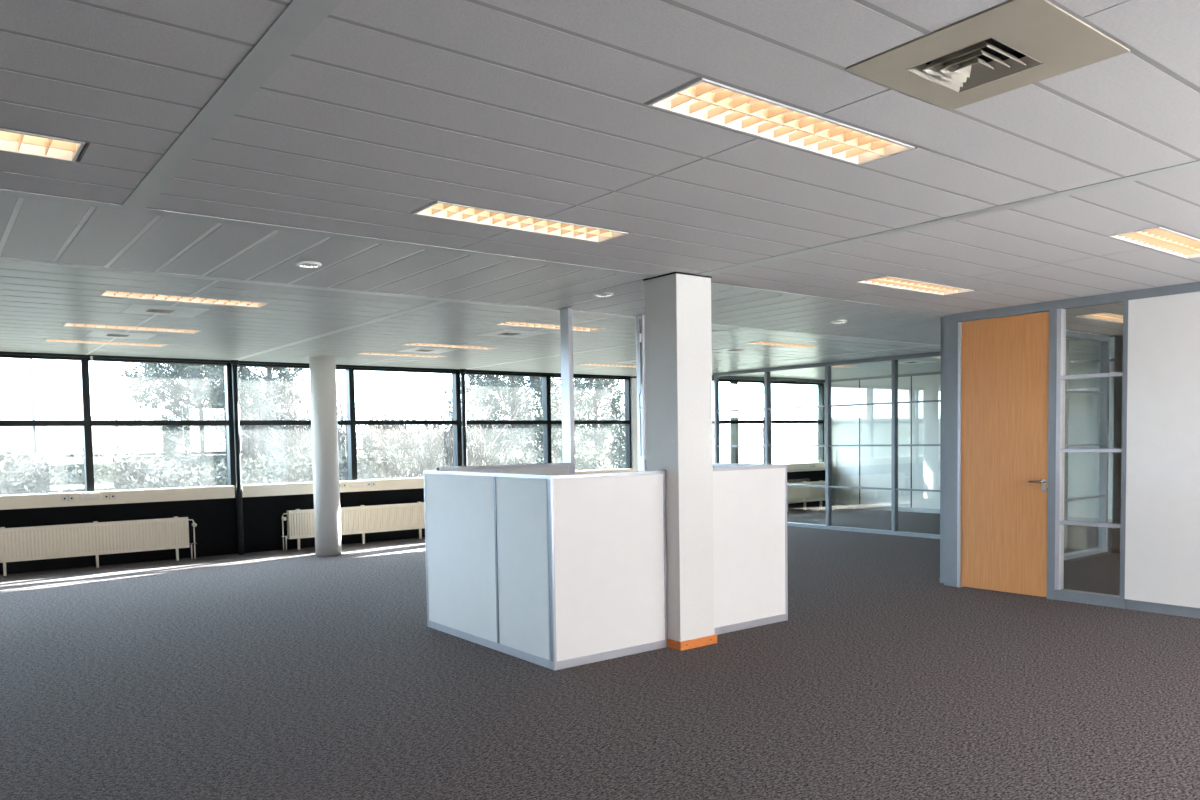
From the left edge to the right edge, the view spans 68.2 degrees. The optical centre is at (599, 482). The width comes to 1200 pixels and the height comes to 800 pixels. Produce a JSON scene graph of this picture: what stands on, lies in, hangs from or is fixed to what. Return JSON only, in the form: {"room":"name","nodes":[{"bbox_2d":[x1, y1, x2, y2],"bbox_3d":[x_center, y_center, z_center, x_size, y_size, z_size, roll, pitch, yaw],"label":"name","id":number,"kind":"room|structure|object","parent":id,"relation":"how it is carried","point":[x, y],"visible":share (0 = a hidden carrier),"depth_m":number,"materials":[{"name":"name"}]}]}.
{"room":"open-plan office","nodes":[
{"label":"open-plan office","id":0,"kind":"room"},
{"bbox_2d":[0,488,424,573],"bbox_3d":[-7.147,0.655,10.986,21.390,0.900,0.120,-3,4,-37],"label":"wall","id":1,"kind":"structure","parent":0,"point":[216,530],"depth_m":12.27,"materials":[{"name":"paint"}]},
{"bbox_2d":[0,354,90,491],"bbox_3d":[-7.257,-0.684,10.801,1.765,1.735,0.140,-3,4,-37],"label":"window","id":2,"kind":"structure","parent":1,"relation":"in","point":[84,422],"depth_m":11.22,"materials":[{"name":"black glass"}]},
{"bbox_2d":[0,486,234,509],"bbox_3d":[-9.970,0.388,8.628,12.270,0.168,0.136,-3,4,-37],"label":"duct","id":3,"kind":"object","parent":1,"relation":"attached to","point":[23,501],"visible":1,"depth_m":11.48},
{"bbox_2d":[61,495,74,501],"bbox_3d":[-6.648,0.196,11.085,0.150,0.080,0.013,-3,4,-37],"label":"outlet","id":4,"kind":"object","parent":3,"relation":"attached to","point":[64,498],"visible":1,"depth_m":11.08,"materials":[{"name":"plastic"}]},
{"bbox_2d":[79,493,98,500],"bbox_3d":[-6.465,0.181,11.224,0.216,0.084,0.016,-3,4,-37],"label":"data plate","id":5,"kind":"object","parent":3,"relation":"attached to","point":[82,497],"visible":1,"depth_m":11.21,"materials":[{"name":"plastic"}]},
{"bbox_2d":[103,493,115,499],"bbox_3d":[-6.284,0.176,11.365,0.150,0.080,0.013,-3,4,-37],"label":"outlet","id":6,"kind":"object","parent":3,"relation":"attached to","point":[109,496],"visible":1,"depth_m":11.36,"materials":[{"name":"plastic"}]},
{"bbox_2d":[85,358,233,491],"bbox_3d":[-5.863,-0.759,11.872,1.755,1.735,0.140,-3,4,-37],"label":"window","id":7,"kind":"structure","parent":1,"relation":"in","point":[228,422],"depth_m":11.88,"materials":[{"name":"black metal"}]},
{"bbox_2d":[230,363,354,487],"bbox_3d":[-4.472,-0.835,12.940,1.755,1.735,0.140,-3,4,-37],"label":"window","id":8,"kind":"structure","parent":1,"relation":"in","point":[348,371],"depth_m":13.03,"materials":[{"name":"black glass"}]},
{"bbox_2d":[242,477,423,496],"bbox_3d":[-3.651,0.045,13.482,3.460,0.168,0.136,-3,4,-37],"label":"duct","id":9,"kind":"object","parent":1,"relation":"attached to","point":[257,490],"visible":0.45,"depth_m":12.96,"materials":[{"name":"plastic"}]},
{"bbox_2d":[350,482,363,487],"bbox_3d":[-3.668,0.029,13.372,0.216,0.084,0.016,-3,4,-37],"label":"data plate","id":10,"kind":"object","parent":9,"relation":"attached to","point":[352,484],"visible":1,"depth_m":13.36,"materials":[{"name":"plastic"}]},
{"bbox_2d":[352,368,459,479],"bbox_3d":[-3.062,-0.911,14.024,1.805,1.735,0.140,-3,4,-37],"label":"window","id":11,"kind":"structure","parent":1,"relation":"in","point":[455,395],"depth_m":14.13,"materials":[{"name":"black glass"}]},
{"bbox_2d":[458,372,549,465],"bbox_3d":[-1.642,-0.989,15.114,1.780,1.735,0.140,-3,4,-37],"label":"window","id":12,"kind":"structure","parent":1,"relation":"in","point":[545,390],"depth_m":15.34,"materials":[{"name":"black metal"}]},
{"bbox_2d":[548,375,631,468],"bbox_3d":[-0.196,-1.067,16.225,1.870,1.735,0.140,-3,4,-37],"label":"window","id":13,"kind":"structure","parent":1,"relation":"in","point":[627,382],"depth_m":16.66,"materials":[{"name":"black metal"}]},
{"bbox_2d":[575,468,634,473],"bbox_3d":[-0.794,-0.110,15.675,3.570,0.168,0.136,-3,4,-37],"label":"cable trunking","id":14,"kind":"object","parent":1,"relation":"attached to","point":[627,469],"visible":0.07,"depth_m":16.27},
{"bbox_2d":[0,0,1199,379],"bbox_3d":[-1.156,-1.628,6.089,25.520,0.352,15.350,-3,4,-37],"label":"ceiling","id":15,"kind":"structure","parent":0,"point":[387,110],"depth_m":3.97,"materials":[{"name":"tile"}]},
{"bbox_2d":[0,128,84,161],"bbox_3d":[-2.543,-1.319,3.151,1.204,0.074,0.276,-3,4,-37],"label":"ceiling light","id":16,"kind":"object","parent":15,"relation":"attached to","point":[12,141],"visible":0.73,"depth_m":3.48,"materials":[{"name":"plastic"}]},
{"bbox_2d":[44,338,168,346],"bbox_3d":[-5.537,-1.607,9.971,1.204,0.074,0.276,-3,4,-37],"label":"ceiling light","id":17,"kind":"object","parent":15,"relation":"attached to","point":[46,339],"visible":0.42,"depth_m":9.99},
{"bbox_2d":[85,330,157,339],"bbox_3d":[-5.024,-1.578,9.306,0.590,0.084,0.580,-3,4,-37],"label":"ceiling vent","id":18,"kind":"object","parent":15,"relation":"in","point":[104,334],"visible":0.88,"depth_m":9.27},
{"bbox_2d":[61,322,201,332],"bbox_3d":[-4.610,-1.563,8.767,1.204,0.074,0.276,-3,4,-37],"label":"ceiling light","id":19,"kind":"object","parent":15,"relation":"attached to","point":[65,323],"visible":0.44,"depth_m":8.79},
{"bbox_2d":[120,304,208,317],"bbox_3d":[-3.774,-1.518,7.682,0.590,0.084,0.580,-3,4,-37],"label":"ceiling vent","id":20,"kind":"object","parent":15,"relation":"in","point":[134,308],"visible":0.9,"depth_m":7.66,"materials":[{"name":"metal"}]},
{"bbox_2d":[99,290,268,307],"bbox_3d":[-3.305,-1.502,7.097,1.204,0.074,0.276,-3,4,-37],"label":"ceiling light","id":21,"kind":"object","parent":15,"relation":"attached to","point":[109,293],"visible":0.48,"depth_m":7.11,"materials":[{"name":"plastic"}]},
{"bbox_2d":[122,0,342,208],"bbox_3d":[-0.216,-1.263,1.653,0.104,0.033,6.755,-3,4,-37],"label":"ceiling bar","id":22,"kind":"object","parent":15,"relation":"attached to","point":[299,19],"visible":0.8,"depth_m":2.91,"materials":[{"name":"metal"}]},
{"bbox_2d":[296,261,321,267],"bbox_3d":[-1.895,-1.420,5.768,0.160,0.016,0.160,-3,4,-37],"label":"recessed light","id":23,"kind":"object","parent":15,"relation":"in","point":[305,264],"visible":1,"depth_m":5.75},
{"bbox_2d":[233,301,447,359],"bbox_3d":[-3.210,-1.621,9.865,0.088,0.033,6.265,-3,4,-37],"label":"ceiling bar","id":24,"kind":"object","parent":15,"relation":"attached to","point":[435,302],"visible":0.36,"depth_m":8.91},
{"bbox_2d":[356,352,445,357],"bbox_3d":[-2.653,-1.750,11.908,1.204,0.074,0.276,-3,4,-37],"label":"ceiling light","id":25,"kind":"object","parent":15,"relation":"attached to","point":[365,353],"visible":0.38,"depth_m":11.93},
{"bbox_2d":[396,347,458,353],"bbox_3d":[-2.210,-1.725,11.366,0.590,0.084,0.580,-3,4,-37],"label":"ceiling vent","id":26,"kind":"object","parent":15,"relation":"in","point":[416,349],"visible":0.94,"depth_m":11.33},
{"bbox_2d":[401,342,498,349],"bbox_3d":[-1.829,-1.714,10.903,1.204,0.074,0.276,-3,4,-37],"label":"ceiling light","id":27,"kind":"object","parent":15,"relation":"attached to","point":[410,343],"visible":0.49,"depth_m":10.93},
{"bbox_2d":[0,257,940,345],"bbox_3d":[-3.285,-1.418,5.796,21.370,0.033,0.100,-3,4,-37],"label":"ceiling bar","id":28,"kind":"object","parent":15,"relation":"attached to","point":[1,258],"visible":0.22,"depth_m":6.85,"materials":[{"name":"metal"}]},
{"bbox_2d":[0,189,951,315],"bbox_3d":[-3.620,-1.292,3.361,17.865,0.033,0.105,-3,4,-37],"label":"ceiling bar","id":29,"kind":"object","parent":15,"relation":"attached to","point":[5,192],"visible":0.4,"depth_m":5.10,"materials":[{"name":"metal"}]},
{"bbox_2d":[478,329,548,337],"bbox_3d":[-0.960,-1.665,9.743,0.590,0.084,0.580,-3,4,-37],"label":"ceiling vent","id":30,"kind":"object","parent":15,"relation":"in","point":[504,332],"visible":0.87,"depth_m":9.72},
{"bbox_2d":[413,200,627,242],"bbox_3d":[-0.399,-1.435,4.798,1.204,0.074,0.276,-3,4,-37],"label":"ceiling light","id":31,"kind":"object","parent":15,"relation":"attached to","point":[437,209],"visible":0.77,"depth_m":4.80,"materials":[{"name":"plastic"}]},
{"bbox_2d":[495,321,559,328],"bbox_3d":[-0.677,-1.640,9.023,0.762,0.074,0.300,-3,4,-37],"label":"ceiling light","id":32,"kind":"object","parent":15,"relation":"attached to","point":[540,325],"depth_m":9.07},
{"bbox_2d":[573,326,603,331],"bbox_3d":[-0.183,-1.667,9.402,0.423,0.074,0.300,-3,4,-37],"label":"ceiling light","id":33,"kind":"object","parent":15,"relation":"attached to","point":[575,328],"depth_m":9.50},
{"bbox_2d":[594,292,612,296],"bbox_3d":[0.029,-1.519,7.151,0.160,0.016,0.160,-3,4,-37],"label":"recessed light","id":34,"kind":"object","parent":15,"relation":"in","point":[598,294],"visible":1,"depth_m":7.12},
{"bbox_2d":[466,328,745,368],"bbox_3d":[-0.365,-1.775,12.050,0.088,0.033,6.265,-3,4,-37],"label":"ceiling bar","id":35,"kind":"object","parent":15,"relation":"attached to","point":[735,328],"visible":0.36,"depth_m":11.83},
{"bbox_2d":[577,363,635,367],"bbox_3d":[0.192,-1.908,14.157,1.204,0.074,0.276,-3,4,-37],"label":"ceiling light","id":36,"kind":"object","parent":15,"relation":"attached to","point":[592,364],"visible":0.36,"depth_m":14.20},
{"bbox_2d":[712,347,766,352],"bbox_3d":[1.862,-1.822,11.973,0.590,0.084,0.580,-3,4,-37],"label":"ceiling vent","id":37,"kind":"object","parent":15,"relation":"in","point":[734,349],"visible":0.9,"depth_m":11.94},
{"bbox_2d":[647,77,914,164],"bbox_3d":[0.726,-1.383,3.369,1.204,0.074,0.276,-3,4,-37],"label":"ceiling light","id":38,"kind":"object","parent":15,"relation":"attached to","point":[701,99],"visible":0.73,"depth_m":3.35,"materials":[{"name":"plastic"}]},
{"bbox_2d":[745,341,820,347],"bbox_3d":[2.361,-1.806,11.373,1.204,0.074,0.276,-3,4,-37],"label":"ceiling light","id":39,"kind":"object","parent":15,"relation":"attached to","point":[756,342],"visible":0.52,"depth_m":11.42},
{"bbox_2d":[636,345,932,375],"bbox_3d":[2.495,-1.930,14.247,0.088,0.033,6.265,-3,4,-37],"label":"ceiling bar","id":40,"kind":"object","parent":15,"relation":"attached to","point":[925,345],"visible":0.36,"depth_m":13.15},
{"bbox_2d":[890,360,935,364],"bbox_3d":[5.127,-2.002,14.544,0.590,0.084,0.580,-3,4,-37],"label":"ceiling vent","id":41,"kind":"object","parent":15,"relation":"in","point":[915,361],"visible":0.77,"depth_m":14.49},
{"bbox_2d":[855,275,973,294],"bbox_3d":[2.513,-1.593,7.034,1.204,0.074,0.276,-3,4,-37],"label":"ceiling light","id":42,"kind":"object","parent":15,"relation":"attached to","point":[887,281],"visible":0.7,"depth_m":7.05,"materials":[{"name":"plastic"}]},
{"bbox_2d":[696,160,1199,275],"bbox_3d":[2.669,-1.420,3.869,0.104,0.033,6.755,-3,4,-37],"label":"ceiling bar","id":43,"kind":"object","parent":15,"relation":"attached to","point":[1194,164],"depth_m":4.71,"materials":[{"name":"metal"}]},
{"bbox_2d":[845,0,1129,109],"bbox_3d":[1.209,-1.357,2.784,0.612,0.084,0.600,-3,4,-37],"label":"ceiling vent","id":44,"kind":"object","parent":15,"relation":"in","point":[1010,45],"visible":1,"depth_m":2.75,"materials":[{"name":"metal"}]},
{"bbox_2d":[1074,312,1122,323],"bbox_3d":[5.391,-1.752,9.289,1.204,0.074,0.276,-3,4,-37],"label":"ceiling light","id":45,"kind":"object","parent":15,"relation":"attached to","point":[1108,316],"visible":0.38,"depth_m":9.15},
{"bbox_2d":[1109,226,1199,258],"bbox_3d":[3.622,-1.540,5.593,1.204,0.074,0.276,-3,4,-37],"label":"ceiling light","id":46,"kind":"object","parent":15,"relation":"attached to","point":[1158,238],"visible":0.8,"depth_m":5.54,"materials":[{"name":"plastic"}]},
{"bbox_2d":[0,507,1199,799],"bbox_3d":[-1.123,1.341,6.256,25.120,0.200,15.000,-3,4,-37],"label":"floor","id":47,"kind":"structure","parent":0,"point":[291,674],"depth_m":5.34,"materials":[{"name":"carpet"}]},
{"bbox_2d":[0,516,196,575],"bbox_3d":[-6.359,0.785,11.268,2.309,0.587,0.137,-3,4,-37],"label":"radiator","id":48,"kind":"object","parent":47,"relation":"on","point":[96,538],"visible":1,"depth_m":11.22,"materials":[{"name":"metal"}]},
{"bbox_2d":[0,517,187,529],"bbox_3d":[-6.416,0.514,11.241,2.200,0.010,0.094,-3,4,-37],"label":"grille","id":49,"kind":"object","parent":48,"relation":"attached to","point":[176,519],"depth_m":11.26,"materials":[{"name":"metal"}]},
{"bbox_2d":[230,360,243,554],"bbox_3d":[-5.029,-0.345,12.315,0.110,2.697,0.110,-3,4,-37],"label":"window post","id":50,"kind":"object","parent":47,"relation":"on","point":[234,363],"visible":1,"depth_m":12.29,"materials":[{"name":"metal"}]},
{"bbox_2d":[299,355,347,555],"bbox_3d":[-3.752,-0.358,12.123,0.520,2.700,0.520,-3,4,-37],"label":"round column","id":51,"kind":"structure","parent":47,"relation":"on","point":[323,389],"depth_m":11.99,"materials":[{"name":"white paint"}]},
{"bbox_2d":[281,502,424,550],"bbox_3d":[-3.630,0.637,13.364,2.309,0.587,0.137,-3,4,-37],"label":"radiator","id":52,"kind":"object","parent":47,"relation":"on","point":[363,519],"visible":0.74,"depth_m":13.41,"materials":[{"name":"metal"}]},
{"bbox_2d":[289,502,423,511],"bbox_3d":[-3.607,0.362,13.398,2.200,0.010,0.094,-3,4,-37],"label":"grille","id":53,"kind":"object","parent":52,"relation":"attached to","point":[419,504],"depth_m":13.49,"materials":[{"name":"metal"}]},
{"bbox_2d":[459,369,466,465],"bbox_3d":[-2.208,-0.498,14.482,0.110,2.697,0.110,-3,4,-37],"label":"window post","id":54,"kind":"object","parent":47,"relation":"on","point":[462,371],"visible":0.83,"depth_m":14.43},
{"bbox_2d":[423,470,550,668],"bbox_3d":[-0.871,0.570,6.617,0.052,1.296,1.801,-3,4,-37],"label":"wall","id":55,"kind":"structure","parent":47,"relation":"on","point":[486,533],"depth_m":6.49,"materials":[{"name":"paint"}]},
{"bbox_2d":[437,463,570,474],"bbox_3d":[-0.784,0.506,7.616,1.307,1.322,0.052,-3,4,-37],"label":"wall","id":56,"kind":"structure","parent":47,"relation":"on","point":[542,468],"depth_m":7.65,"materials":[{"name":"white laminate"}]},
{"bbox_2d":[560,308,574,473],"bbox_3d":[-0.283,-0.210,8.026,0.046,2.697,0.130,-3,4,-37],"label":"post","id":57,"kind":"object","parent":47,"relation":"on","point":[566,325],"visible":0.56,"depth_m":7.96,"materials":[{"name":"metal"}]},
{"bbox_2d":[547,470,667,670],"bbox_3d":[0.072,0.577,6.173,1.006,1.296,0.052,-3,4,-37],"label":"wall","id":58,"kind":"structure","parent":47,"relation":"on","point":[607,547],"depth_m":6.12,"materials":[{"name":"white laminate"}]},
{"bbox_2d":[636,315,646,470],"bbox_3d":[0.429,-0.246,8.516,0.093,2.697,0.100,-3,4,-37],"label":"post","id":59,"kind":"object","parent":47,"relation":"on","point":[642,463],"visible":0.38,"depth_m":8.45,"materials":[{"name":"metal"}]},
{"bbox_2d":[639,319,641,448],"bbox_3d":[0.383,-0.901,8.428,0.038,1.295,0.025,-3,4,-37],"label":"hanging cable","id":60,"kind":"object","parent":59,"relation":"hanging from","point":[639,319],"visible":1,"depth_m":8.42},
{"bbox_2d":[643,272,716,650],"bbox_3d":[0.589,-0.153,6.564,0.370,2.699,0.382,-3,4,-37],"label":"square column","id":61,"kind":"structure","parent":47,"relation":"on","point":[677,305],"depth_m":6.42,"materials":[{"name":"white paint"}]},
{"bbox_2d":[713,463,775,466],"bbox_3d":[1.036,0.472,7.963,0.052,1.296,1.518,-3,4,-37],"label":"wall","id":62,"kind":"structure","parent":47,"relation":"on","point":[714,464],"depth_m":7.75,"materials":[{"name":"white laminate"}]},
{"bbox_2d":[713,464,787,634],"bbox_3d":[1.129,0.516,7.044,1.027,1.296,0.052,-3,4,-37],"label":"wall","id":63,"kind":"structure","parent":47,"relation":"on","point":[750,502],"depth_m":7.07,"materials":[{"name":"paint"}]},
{"bbox_2d":[770,377,771,463],"bbox_3d":[3.393,-0.749,17.712,0.110,2.697,0.110,-3,4,-37],"label":"window post","id":64,"kind":"object","parent":47,"relation":"on","point":[770,377],"visible":0.28,"depth_m":17.68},
{"bbox_2d":[787,480,825,511],"bbox_3d":[4.253,0.266,18.259,1.459,0.587,0.137,-3,4,-37],"label":"radiator","id":65,"kind":"object","parent":47,"relation":"on","point":[795,494],"visible":0.62,"depth_m":18.23,"materials":[{"name":"metal"}]},
{"bbox_2d":[787,481,824,483],"bbox_3d":[4.196,-0.005,18.232,1.350,0.010,0.094,-3,4,-37],"label":"grille","id":66,"kind":"object","parent":65,"relation":"attached to","point":[804,482],"depth_m":18.30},
{"bbox_2d":[713,339,1069,549],"bbox_3d":[4.080,-0.578,13.930,0.096,2.706,6.334,-3,4,-37],"label":"wall","id":67,"kind":"structure","parent":47,"relation":"on","point":[894,402],"depth_m":14.12,"materials":[{"name":"grey metal"}]},
{"bbox_2d":[940,317,1109,582],"bbox_3d":[4.933,-0.402,10.091,3.649,2.706,0.096,-3,4,-37],"label":"wall","id":68,"kind":"structure","parent":47,"relation":"on","point":[1103,443],"depth_m":11.09,"materials":[{"name":"grey metal"}]},
{"bbox_2d":[630,378,637,470],"bbox_3d":[0.651,-0.667,16.917,0.220,2.700,0.200,-3,4,-37],"label":"wall","id":69,"kind":"structure","parent":0,"point":[634,445],"depth_m":16.78,"materials":[{"name":"white paint"}]},
{"bbox_2d":[0,351,636,377],"bbox_3d":[-7.115,-1.577,10.770,21.370,0.043,0.030,-3,4,-37],"label":"trim","id":70,"kind":"structure","parent":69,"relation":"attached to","point":[1,352],"depth_m":12.60,"materials":[{"name":"metal"}]},
{"bbox_2d":[787,470,825,509],"bbox_3d":[3.368,0.149,17.941,3.680,0.880,0.140,-3,4,-37],"label":"wall","id":71,"kind":"structure","parent":0,"point":[808,476],"depth_m":18.58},
{"bbox_2d":[712,379,736,462],"bbox_3d":[2.295,-1.109,17.005,0.810,1.720,0.140,-3,4,-37],"label":"window","id":72,"kind":"structure","parent":71,"relation":"in","point":[733,383],"depth_m":17.20,"materials":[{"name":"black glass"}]},
{"bbox_2d":[737,380,764,463],"bbox_3d":[2.984,-1.146,17.535,0.930,1.720,0.140,-3,4,-37],"label":"window","id":73,"kind":"structure","parent":71,"relation":"in","point":[739,381],"depth_m":17.46,"materials":[{"name":"black metal"}]},
{"bbox_2d":[771,382,823,461],"bbox_3d":[4.030,-1.203,18.338,1.710,1.720,0.140,-3,4,-37],"label":"window","id":74,"kind":"structure","parent":71,"relation":"in","point":[820,387],"depth_m":18.79,"materials":[{"name":"black metal"}]},
{"bbox_2d":[787,462,824,471],"bbox_3d":[4.091,-0.319,18.281,1.640,0.168,0.136,-3,4,-37],"label":"cable trunking","id":75,"kind":"object","parent":71,"relation":"attached to","point":[791,467],"visible":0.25,"depth_m":18.30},
{"bbox_2d":[824,383,824,461],"bbox_3d":[4.771,-1.258,18.906,0.160,1.850,0.140,-3,4,-37],"label":"wall","id":76,"kind":"structure","parent":0,"point":[824,383],"depth_m":18.81,"materials":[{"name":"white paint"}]},
{"bbox_2d":[712,378,823,383],"bbox_3d":[3.340,-2.117,17.817,3.680,0.180,0.190,-3,4,-37],"label":"trim","id":77,"kind":"structure","parent":76,"relation":"attached to","point":[712,378],"depth_m":17.80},
{"bbox_2d":[712,375,824,382],"bbox_3d":[3.417,-2.079,17.726,3.670,0.070,0.030,-3,4,-37],"label":"trim","id":78,"kind":"structure","parent":76,"relation":"attached to","point":[720,377],"depth_m":17.77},
{"bbox_2d":[831,358,1113,518],"bbox_3d":[8.546,-0.665,14.271,0.170,2.700,12.220,-3,4,-37],"label":"window","id":79,"kind":"structure","parent":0,"point":[918,423],"depth_m":17.32,"materials":[{"name":"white glass"}]},
{"bbox_2d":[831,387,836,503],"bbox_3d":[4.948,-0.784,18.791,0.028,2.490,0.154,-3,4,-37],"label":"post","id":80,"kind":"object","parent":79,"relation":"attached to","point":[831,387],"visible":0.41,"depth_m":18.78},
{"bbox_2d":[832,503,1111,522],"bbox_3d":[7.062,0.575,16.174,0.012,0.085,7.170,-3,4,-37],"label":"baseboard","id":81,"kind":"structure","parent":79,"relation":"attached to","point":[874,507],"depth_m":17.42,"materials":[{"name":"metal"}]},
{"bbox_2d":[1112,336,1122,552],"bbox_3d":[8.564,-0.378,8.475,0.120,2.700,6.800,-3,4,-37],"label":"wall","id":82,"kind":"structure","parent":0,"point":[1118,365],"depth_m":11.09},
{"bbox_2d":[1122,282,1199,618],"bbox_3d":[6.075,-0.198,5.535,0.098,2.710,5.168,-3,4,-37],"label":"wall","id":83,"kind":"structure","parent":0,"point":[1161,550],"depth_m":7.32,"materials":[{"name":"paint"}]},
{"bbox_2d":[942,291,1125,599],"bbox_3d":[3.966,-0.295,8.231,0.162,2.708,1.682,-3,4,-37],"label":"door","id":84,"kind":"structure","parent":83,"relation":"in","point":[1000,374],"depth_m":8.40,"materials":[{"name":"wood"}]},
{"bbox_2d":[1054,301,1125,607],"bbox_3d":[4.326,-0.239,7.809,0.098,2.625,0.570,-3,4,-37],"label":"window","id":85,"kind":"structure","parent":83,"relation":"in","point":[1100,599],"depth_m":7.95,"materials":[{"name":"metal"}]},
{"label":"outside","id":86,"kind":"structure","parent":0,"visible":0},
{"bbox_2d":[0,416,817,477],"bbox_3d":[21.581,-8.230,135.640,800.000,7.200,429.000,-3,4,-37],"label":"building","id":87,"kind":"structure","parent":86,"point":[50,439],"depth_m":82.54,"materials":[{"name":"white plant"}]},
{"bbox_2d":[0,447,56,494],"bbox_3d":[-10.776,0.641,15.700,2.580,2.387,2.112,-3,4,-37],"label":"bush","id":88,"kind":"object","parent":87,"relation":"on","point":[12,474],"visible":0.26,"depth_m":15.64,"materials":[{"name":"green plant"}]},
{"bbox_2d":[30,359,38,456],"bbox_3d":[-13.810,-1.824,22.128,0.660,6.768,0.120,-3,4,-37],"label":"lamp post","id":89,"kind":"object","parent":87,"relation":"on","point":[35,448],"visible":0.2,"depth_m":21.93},
{"bbox_2d":[0,453,71,494],"bbox_3d":[-10.255,0.603,16.731,2.444,2.344,1.984,-3,4,-37],"label":"bush","id":90,"kind":"object","parent":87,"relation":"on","point":[17,463],"visible":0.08,"depth_m":16.22,"materials":[{"name":"green plant"}]},
{"bbox_2d":[45,444,185,492],"bbox_3d":[-8.979,0.510,16.589,2.389,2.499,1.913,-3,4,-37],"label":"bush","id":91,"kind":"object","parent":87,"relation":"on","point":[109,469],"visible":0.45,"depth_m":16.14,"materials":[{"name":"green plant"}]},
{"bbox_2d":[135,458,245,488],"bbox_3d":[-8.084,0.611,17.397,2.575,2.191,2.003,-3,4,-37],"label":"bush","id":92,"kind":"object","parent":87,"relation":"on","point":[205,477],"visible":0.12,"depth_m":17.10,"materials":[{"name":"green plant"}]},
{"bbox_2d":[107,362,293,478],"bbox_3d":[-9.295,-2.445,20.406,4.272,8.050,4.144,-1,3,7],"label":"pine tree","id":93,"kind":"object","parent":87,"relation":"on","point":[212,394],"visible":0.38,"depth_m":19.79,"materials":[{"name":"green plant"}]},
{"bbox_2d":[180,455,293,485],"bbox_3d":[-7.558,0.517,18.649,2.817,2.239,1.785,-3,3,-34],"label":"bush","id":94,"kind":"object","parent":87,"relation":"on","point":[245,458],"visible":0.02,"depth_m":18.68,"materials":[{"name":"green plant"}]},
{"bbox_2d":[209,366,311,465],"bbox_3d":[-8.113,-2.248,21.995,3.434,7.464,3.820,-3,4,-37],"label":"pine tree","id":95,"kind":"object","parent":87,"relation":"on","point":[282,373],"visible":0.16,"depth_m":21.63,"materials":[{"name":"green plant"}]},
{"bbox_2d":[226,444,312,484],"bbox_3d":[-6.626,0.398,18.777,2.522,2.432,1.912,-3,4,-37],"label":"bush","id":96,"kind":"object","parent":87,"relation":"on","point":[277,470],"visible":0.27,"depth_m":18.19,"materials":[{"name":"green plant"}]},
{"bbox_2d":[239,369,412,477],"bbox_3d":[-6.183,-0.929,19.876,4.209,4.992,2.910,-3,4,-37],"label":"bare shrub","id":97,"kind":"object","parent":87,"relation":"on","point":[295,409],"visible":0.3,"depth_m":19.04,"materials":[{"name":"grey plant"}]},
{"bbox_2d":[241,385,433,462],"bbox_3d":[-6.102,-0.442,19.991,4.121,4.000,3.903,-2,3,-27],"label":"bare shrub","id":98,"kind":"object","parent":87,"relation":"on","point":[343,397],"visible":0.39,"depth_m":19.65,"materials":[{"name":"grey plant"}]},
{"bbox_2d":[299,434,406,481],"bbox_3d":[-5.320,0.242,19.169,2.549,2.664,1.815,-2,3,-27],"label":"bush","id":99,"kind":"object","parent":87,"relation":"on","point":[364,465],"visible":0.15,"depth_m":18.82,"materials":[{"name":"green plant"}]},
{"bbox_2d":[344,388,467,478],"bbox_3d":[-5.068,-0.393,21.049,3.839,3.768,3.208,-1,3,1],"label":"bare shrub","id":100,"kind":"object","parent":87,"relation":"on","point":[398,413],"visible":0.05,"depth_m":20.77,"materials":[{"name":"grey plant"}]},
{"bbox_2d":[343,398,496,478],"bbox_3d":[-4.273,-0.193,19.734,2.828,3.472,3.419,1,3,36],"label":"bare shrub","id":101,"kind":"object","parent":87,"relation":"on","point":[385,450],"visible":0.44,"depth_m":19.46,"materials":[{"name":"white plant"}]},
{"bbox_2d":[340,386,510,478],"bbox_3d":[-4.328,-0.485,21.123,4.070,3.922,3.455,-3,4,-37],"label":"bare shrub","id":102,"kind":"object","parent":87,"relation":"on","point":[420,433],"visible":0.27,"depth_m":21.13,"materials":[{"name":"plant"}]},
{"bbox_2d":[405,384,530,476],"bbox_3d":[-3.035,-0.426,20.930,3.538,3.781,3.916,-3,4,-37],"label":"bare shrub","id":103,"kind":"object","parent":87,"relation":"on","point":[478,427],"visible":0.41,"depth_m":20.85,"materials":[{"name":"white plant"}]},
{"bbox_2d":[445,441,510,466],"bbox_3d":[-3.240,0.155,22.259,2.019,2.462,1.602,-2,3,-23],"label":"bush","id":104,"kind":"object","parent":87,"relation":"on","point":[499,458],"visible":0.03,"depth_m":22.05,"materials":[{"name":"green plant"}]},
{"bbox_2d":[423,374,601,465],"bbox_3d":[-2.660,-3.118,26.318,5.040,8.610,5.706,1,3,31],"label":"pine tree","id":105,"kind":"object","parent":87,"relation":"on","point":[491,385],"visible":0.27,"depth_m":25.71,"materials":[{"name":"green plant"}]},
{"bbox_2d":[502,448,559,464],"bbox_3d":[-1.770,0.184,23.333,2.199,2.250,1.761,-2,3,-24],"label":"bush","id":106,"kind":"object","parent":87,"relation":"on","point":[530,457],"visible":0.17,"depth_m":22.83,"materials":[{"name":"green plant"}]},
{"bbox_2d":[529,378,624,468],"bbox_3d":[-0.236,-2.847,29.601,5.499,7.651,4.832,0,3,12],"label":"pine tree","id":107,"kind":"object","parent":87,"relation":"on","point":[602,387],"visible":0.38,"depth_m":28.82,"materials":[{"name":"green plant"}]},
{"bbox_2d":[575,446,614,470],"bbox_3d":[-0.413,0.098,24.424,2.218,2.272,1.615,-3,4,-37],"label":"bush","id":108,"kind":"object","parent":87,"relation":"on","point":[595,460],"visible":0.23,"depth_m":24.07,"materials":[{"name":"green plant"}]},
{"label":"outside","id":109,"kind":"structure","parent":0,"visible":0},
{"bbox_2d":[388,418,817,441],"bbox_3d":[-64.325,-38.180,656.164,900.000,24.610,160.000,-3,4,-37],"label":"hill","id":110,"kind":"structure","parent":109,"point":[724,428],"depth_m":722.95,"materials":[{"name":"white"}]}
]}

